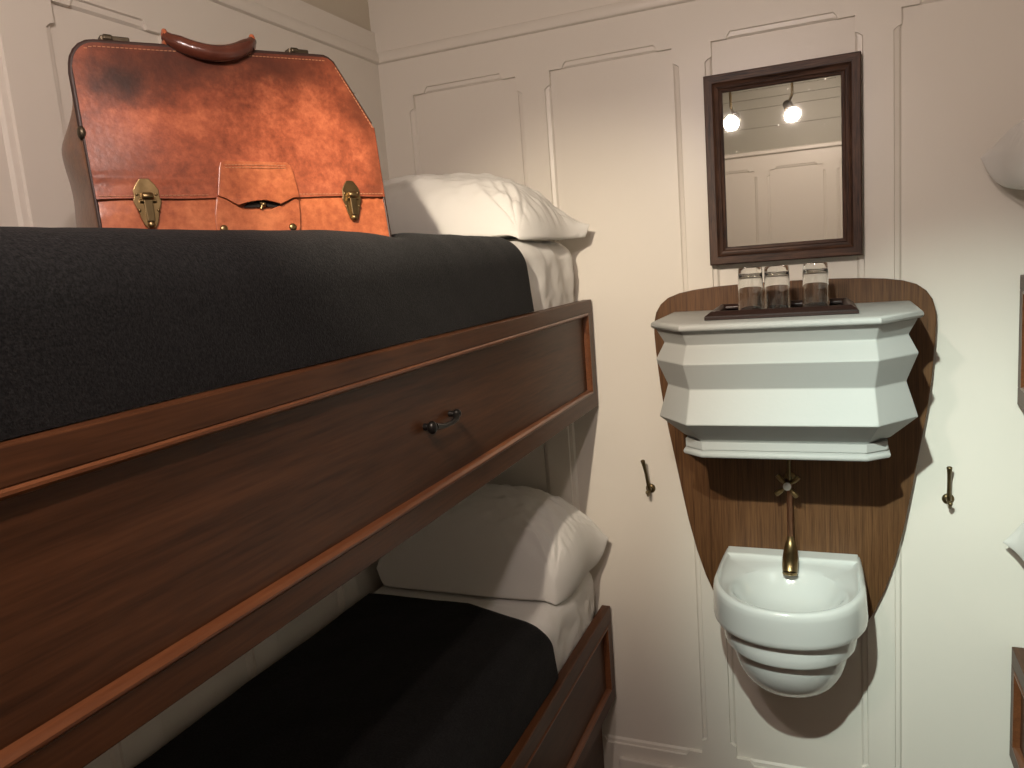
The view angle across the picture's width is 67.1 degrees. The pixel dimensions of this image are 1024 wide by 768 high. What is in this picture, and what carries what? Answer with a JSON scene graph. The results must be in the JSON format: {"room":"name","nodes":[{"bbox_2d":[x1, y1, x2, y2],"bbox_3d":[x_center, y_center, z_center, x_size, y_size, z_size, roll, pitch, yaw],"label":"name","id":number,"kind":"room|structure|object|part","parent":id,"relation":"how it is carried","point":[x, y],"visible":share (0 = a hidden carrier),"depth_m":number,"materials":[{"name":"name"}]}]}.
{"room":"ship cabin","nodes":[
{"label":"ship cabin","id":0,"kind":"room"},
{"bbox_2d":[0,0,388,767],"bbox_3d":[-1.016,0.421,0.726,0.012,2.270,3.700,-1,10,23],"label":"wall","id":1,"kind":"structure","parent":0,"point":[38,37],"depth_m":1.44,"materials":[{"name":"beige paint"}]},
{"bbox_2d":[209,0,378,64],"bbox_3d":[-1.088,-0.627,0.558,0.012,0.033,3.700,-1,10,23],"label":"trim","id":2,"kind":"structure","parent":1,"relation":"attached to","point":[247,7],"depth_m":1.90,"materials":[{"name":"beige wood"}]},
{"bbox_2d":[0,299,597,767],"bbox_3d":[-0.410,0.084,1.370,0.608,0.297,1.947,-1,10,23],"label":"bunk","id":3,"kind":"object","parent":1,"relation":"attached to","point":[145,551],"visible":0.99,"depth_m":0.85,"materials":[{"name":"brown wood"}]},
{"bbox_2d":[2,241,574,440],"bbox_3d":[-0.428,-0.136,1.341,0.540,0.198,1.887,-1,10,23],"label":"mattress","id":4,"kind":"object","parent":3,"relation":"on","point":[549,263],"visible":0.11,"depth_m":1.89,"materials":[{"name":"white fabric"}]},
{"bbox_2d":[0,226,533,440],"bbox_3d":[-0.491,-0.125,1.174,0.546,0.185,1.522,-1,10,23],"label":"blanket","id":5,"kind":"object","parent":4,"relation":"on","point":[95,322],"visible":1,"depth_m":0.85,"materials":[{"name":"black fabric"}]},
{"bbox_2d":[62,28,391,236],"bbox_3d":[-0.448,-0.376,1.228,0.473,0.325,0.195,-11,11,-36],"label":"leather bag","id":6,"kind":"object","parent":5,"relation":"on","point":[180,132],"visible":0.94,"depth_m":1.14,"materials":[{"name":"brown leather"}]},
{"bbox_3d":[-0.507,-0.243,1.081,0.012,0.032,0.007,-11,11,-36],"label":"lever","id":7,"kind":"part","parent":6,"relation":"part of","materials":[{"name":"brown metal"}]},
{"bbox_3d":[-0.442,-0.500,1.144,0.139,0.046,0.039,-11,11,-36],"label":"handle","id":8,"kind":"part","parent":6,"relation":"part of","materials":[{"name":"leather"}]},
{"bbox_3d":[-0.420,-0.443,1.173,0.447,0.142,0.025,-11,11,-36],"label":"frame","id":9,"kind":"part","parent":6,"relation":"part of","materials":[{"name":"brown leather"}]},
{"bbox_3d":[-0.385,-0.257,1.176,0.133,0.059,0.008,-11,11,-36],"label":"lock plate","id":10,"kind":"part","parent":6,"relation":"part of","materials":[{"name":"orange leather"}]},
{"bbox_3d":[-0.260,-0.292,1.267,0.011,0.030,0.006,-11,11,-36],"label":"lever","id":11,"kind":"part","parent":6,"relation":"part of","materials":[{"name":"brown metal"}]},
{"bbox_2d":[383,173,589,239],"bbox_3d":[-0.129,-0.450,1.979,0.575,0.194,0.336,-1,10,23],"label":"pillow","id":12,"kind":"object","parent":4,"relation":"on","point":[466,204],"visible":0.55,"depth_m":1.84,"materials":[{"name":"white fabric"}]},
{"bbox_3d":[-0.162,-0.049,1.242,0.026,0.034,1.947,-1,10,23],"label":"rail","id":13,"kind":"part","parent":3,"relation":"part of","materials":[{"name":"brown wood"}]},
{"bbox_3d":[-0.120,0.064,1.317,0.032,0.023,0.111,-1,10,23],"label":"pull handle","id":14,"kind":"part","parent":3,"relation":"part of","materials":[{"name":"black metal"}]},
{"bbox_2d":[301,0,370,30],"bbox_3d":[-1.143,-0.898,0.530,0.038,0.410,3.700,-1,10,23],"label":"ceiling","id":15,"kind":"structure","parent":1,"relation":"attached to","point":[356,12],"depth_m":2.14,"materials":[{"name":"beige paint"}]},
{"bbox_2d":[368,0,1023,767],"bbox_3d":[0.692,-0.112,1.954,2.300,2.680,0.012,-1,10,23],"label":"wall","id":16,"kind":"structure","parent":0,"point":[604,119],"depth_m":2.00,"materials":[{"name":"beige paint"}]},
{"bbox_2d":[378,0,696,64],"bbox_3d":[0.621,-0.957,1.811,2.200,0.033,0.012,-1,10,23],"label":"trim","id":17,"kind":"structure","parent":16,"relation":"attached to","point":[627,7],"depth_m":2.05,"materials":[{"name":"beige wood"}]},
{"bbox_2d":[641,460,655,496],"bbox_3d":[0.376,0.258,2.136,0.029,0.108,0.048,-1,10,23],"label":"coat hook","id":18,"kind":"object","parent":16,"relation":"attached to","point":[650,488],"visible":1,"depth_m":2.14,"materials":[{"name":"brown metal"}]},
{"bbox_2d":[619,756,683,767],"bbox_3d":[0.788,1.163,2.139,1.000,0.095,0.014,-1,10,23],"label":"baseboard","id":19,"kind":"structure","parent":16,"relation":"attached to","point":[624,762],"depth_m":2.30,"materials":[{"name":"beige wood"}]},
{"bbox_2d":[703,51,862,265],"bbox_3d":[0.652,-0.531,1.868,0.353,0.459,0.030,-1,10,23],"label":"wall mirror","id":20,"kind":"object","parent":16,"relation":"attached to","point":[783,141],"visible":1,"depth_m":1.86,"materials":[{"name":"brown wood"}]},
{"bbox_3d":[0.509,-0.529,1.928,0.043,0.459,0.030,-1,10,23],"label":"frame","id":21,"kind":"part","parent":20,"relation":"part of","materials":[{"name":"brown wood"}]},
{"bbox_3d":[0.636,-0.736,1.836,0.353,0.043,0.030,-1,10,23],"label":"frame","id":22,"kind":"part","parent":20,"relation":"part of","materials":[{"name":"brown wood"}]},
{"bbox_2d":[722,75,842,246],"bbox_3d":[0.654,-0.531,1.872,0.275,0.381,0.003,-1,10,23],"label":"mirror glass","id":23,"kind":"object","parent":20,"relation":"on","point":[782,135],"depth_m":1.87,"materials":[{"name":"silver metal"}]},
{"bbox_3d":[0.669,-0.326,1.899,0.353,0.043,0.030,-1,10,23],"label":"frame","id":24,"kind":"part","parent":20,"relation":"part of","materials":[{"name":"brown wood"}]},
{"bbox_3d":[0.795,-0.533,1.808,0.043,0.459,0.030,-1,10,23],"label":"frame","id":25,"kind":"part","parent":20,"relation":"part of","materials":[{"name":"brown wood"}]},
{"bbox_2d":[654,278,935,620],"bbox_3d":[0.718,0.240,1.997,0.661,1.008,0.034,-1,10,23],"label":"backboard","id":26,"kind":"object","parent":16,"relation":"attached to","point":[860,508],"visible":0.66,"depth_m":1.96,"materials":[{"name":"brown wood"}]},
{"bbox_2d":[774,460,799,575],"bbox_3d":[0.692,0.302,1.937,0.062,0.344,0.116,-1,10,23],"label":"tap","id":27,"kind":"object","parent":26,"relation":"attached to","point":[790,560],"visible":0.97,"depth_m":1.93,"materials":[{"name":"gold metal"}]},
{"bbox_3d":[0.682,0.253,1.913,0.062,0.062,0.013,-1,10,23],"label":"cross handle","id":28,"kind":"part","parent":27,"relation":"part of","materials":[{"name":"gold metal"}]},
{"bbox_3d":[0.700,0.431,1.942,0.039,0.085,0.080,-1,10,23],"label":"spout","id":29,"kind":"part","parent":27,"relation":"part of","materials":[{"name":"gold metal"}]},
{"bbox_2d":[651,301,923,461],"bbox_3d":[0.620,-0.005,1.769,0.560,0.315,0.368,-1,10,23],"label":"upper cabinet","id":30,"kind":"object","parent":26,"relation":"attached to","point":[818,387],"visible":0.99,"depth_m":1.63,"materials":[{"name":"grey ceramic"}]},
{"bbox_2d":[704,298,858,320],"bbox_3d":[0.610,-0.171,1.752,0.312,0.018,0.234,-1,9,21],"label":"tray","id":31,"kind":"object","parent":30,"relation":"on","point":[837,306],"visible":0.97,"depth_m":1.66,"materials":[{"name":"brown wood"}]},
{"bbox_2d":[738,267,763,309],"bbox_3d":[0.542,-0.215,1.754,0.057,0.098,0.057,-1,10,23],"label":"drinking glass","id":32,"kind":"object","parent":31,"relation":"on","point":[750,279],"visible":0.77,"depth_m":1.73,"materials":[{"name":"clear glass"}]},
{"bbox_2d":[764,265,790,308],"bbox_3d":[0.595,-0.216,1.734,0.057,0.098,0.057,-1,10,23],"label":"drinking glass","id":33,"kind":"object","parent":31,"relation":"on","point":[776,277],"visible":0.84,"depth_m":1.71,"materials":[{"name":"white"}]},
{"bbox_2d":[802,262,829,306],"bbox_3d":[0.676,-0.221,1.721,0.057,0.098,0.057,-1,10,23],"label":"drinking glass","id":34,"kind":"object","parent":31,"relation":"on","point":[815,278],"visible":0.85,"depth_m":1.70,"materials":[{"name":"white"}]},
{"bbox_3d":[0.645,0.125,1.826,0.438,0.037,0.289,-1,10,23],"label":"moulding","id":35,"kind":"part","parent":30,"relation":"part of","materials":[{"name":"grey ceramic"}]},
{"bbox_2d":[713,546,867,697],"bbox_3d":[0.670,0.625,1.869,0.352,0.327,0.368,-1,10,23],"label":"basin","id":36,"kind":"object","parent":26,"relation":"attached to","point":[792,636],"visible":1,"depth_m":1.80,"materials":[{"name":"white ceramic"}]},
{"bbox_2d":[942,466,953,508],"bbox_3d":[1.049,0.246,1.853,0.027,0.108,0.048,-1,10,23],"label":"coat hook","id":37,"kind":"object","parent":16,"relation":"attached to","point":[948,498],"visible":1,"depth_m":1.85,"materials":[{"name":"brown metal"}]},
{"bbox_3d":[0.094,1.550,0.475,2.300,0.050,3.800,-1,10,23],"label":"floor","id":38,"kind":"structure","parent":0,"visible":0},
{"bbox_2d":[500,605,615,767],"bbox_3d":[-0.334,1.102,1.530,0.599,0.577,1.947,-1,10,23],"label":"bunk","id":39,"kind":"object","parent":38,"relation":"on","point":[565,731],"visible":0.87,"depth_m":1.99,"materials":[{"name":"brown wood"}]},
{"bbox_2d":[374,572,594,672],"bbox_3d":[-0.357,0.760,1.481,0.539,0.188,1.887,-1,10,23],"label":"sheet","id":40,"kind":"object","parent":39,"relation":"on","point":[564,623],"visible":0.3,"depth_m":2.01,"materials":[{"name":"white fabric"}]},
{"bbox_2d":[134,593,558,767],"bbox_3d":[-0.419,0.764,1.317,0.546,0.165,1.532,-1,10,23],"label":"blanket","id":41,"kind":"object","parent":40,"relation":"on","point":[392,681],"visible":1,"depth_m":1.59,"materials":[{"name":"black fabric"}]},
{"bbox_2d":[377,484,607,604],"bbox_3d":[-0.056,0.414,2.153,0.582,0.269,0.302,-1,10,23],"label":"pillow","id":42,"kind":"object","parent":40,"relation":"on","point":[507,541],"visible":0.87,"depth_m":2.03,"materials":[{"name":"white fabric"}]},
{"bbox_3d":[-0.088,0.957,1.401,0.014,0.201,1.869,-1,10,23],"label":"panel","id":43,"kind":"part","parent":39,"relation":"part of","materials":[{"name":"brown wood"}]},
{"bbox_3d":[-0.075,0.957,1.395,0.015,0.201,1.869,-1,10,23],"label":"moulding","id":44,"kind":"part","parent":39,"relation":"part of","materials":[{"name":"brown wood"}]},
{"bbox_3d":[-0.073,1.078,1.416,0.026,0.043,1.947,-1,10,23],"label":"rail","id":45,"kind":"part","parent":39,"relation":"part of","materials":[{"name":"brown wood"}]},
{"bbox_2d":[1009,647,1023,767],"bbox_3d":[1.136,1.082,0.912,0.599,0.577,1.947,-1,10,23],"label":"bunk","id":46,"kind":"object","parent":38,"relation":"on","point":[1016,750],"visible":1,"depth_m":1.84,"materials":[{"name":"brown wood"}]},
{"bbox_3d":[0.873,1.065,1.019,0.026,0.043,1.947,-1,10,23],"label":"rail","id":47,"kind":"part","parent":46,"relation":"part of","materials":[{"name":"brown wood"}]},
{"bbox_3d":[0.853,0.823,0.982,0.026,0.045,1.947,-1,10,23],"label":"rail","id":48,"kind":"part","parent":46,"relation":"part of","materials":[{"name":"brown wood"}]},
{"bbox_3d":[0.856,0.944,1.004,0.015,0.201,1.869,-1,10,23],"label":"moulding","id":49,"kind":"part","parent":46,"relation":"part of","materials":[{"name":"brown wood"}]},
{"bbox_3d":[0.869,0.944,0.999,0.014,0.201,1.869,-1,10,23],"label":"panel","id":50,"kind":"part","parent":46,"relation":"part of","materials":[{"name":"brown wood"}]},
{"bbox_3d":[1.110,0.740,0.865,0.539,0.188,1.887,-1,10,23],"label":"mattress","id":51,"kind":"object","parent":46,"relation":"on","visible":0},
{"bbox_2d":[1003,522,1023,560],"bbox_3d":[1.342,0.330,1.540,0.569,0.282,0.319,-1,10,23],"label":"pillow","id":52,"kind":"object","parent":51,"relation":"on","point":[1015,541],"visible":1,"depth_m":1.76,"materials":[{"name":"white fabric"}]},
{"bbox_3d":[1.024,0.393,-0.131,0.012,2.270,3.700,-1,10,23],"label":"wall","id":53,"kind":"structure","parent":0,"visible":0},
{"bbox_2d":[1017,275,1023,409],"bbox_3d":[1.056,0.064,0.754,0.599,0.297,1.947,-1,10,23],"label":"bunk","id":54,"kind":"object","parent":53,"relation":"attached to","point":[1020,397],"visible":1,"depth_m":1.73,"materials":[{"name":"brown wood"}]},
{"bbox_3d":[0.804,0.194,0.884,0.026,0.041,1.947,-1,10,23],"label":"rail","id":55,"kind":"part","parent":54,"relation":"part of","materials":[{"name":"brown wood"}]},
{"bbox_3d":[0.783,-0.062,0.844,0.026,0.034,1.947,-1,10,23],"label":"rail","id":56,"kind":"part","parent":54,"relation":"part of","materials":[{"name":"brown wood"}]},
{"bbox_3d":[0.787,0.064,0.868,0.015,0.222,1.869,-1,10,23],"label":"moulding","id":57,"kind":"part","parent":54,"relation":"part of","materials":[{"name":"brown wood"}]},
{"bbox_3d":[1.038,-0.156,0.726,0.540,0.198,1.887,-1,10,23],"label":"mattress","id":58,"kind":"object","parent":54,"relation":"on","visible":0},
{"bbox_2d":[981,119,1023,189],"bbox_3d":[1.235,-0.484,1.423,0.593,0.218,0.347,-1,10,23],"label":"pillow","id":59,"kind":"object","parent":58,"relation":"on","point":[1004,162],"visible":1,"depth_m":1.58,"materials":[{"name":"white fabric"}]}
]}

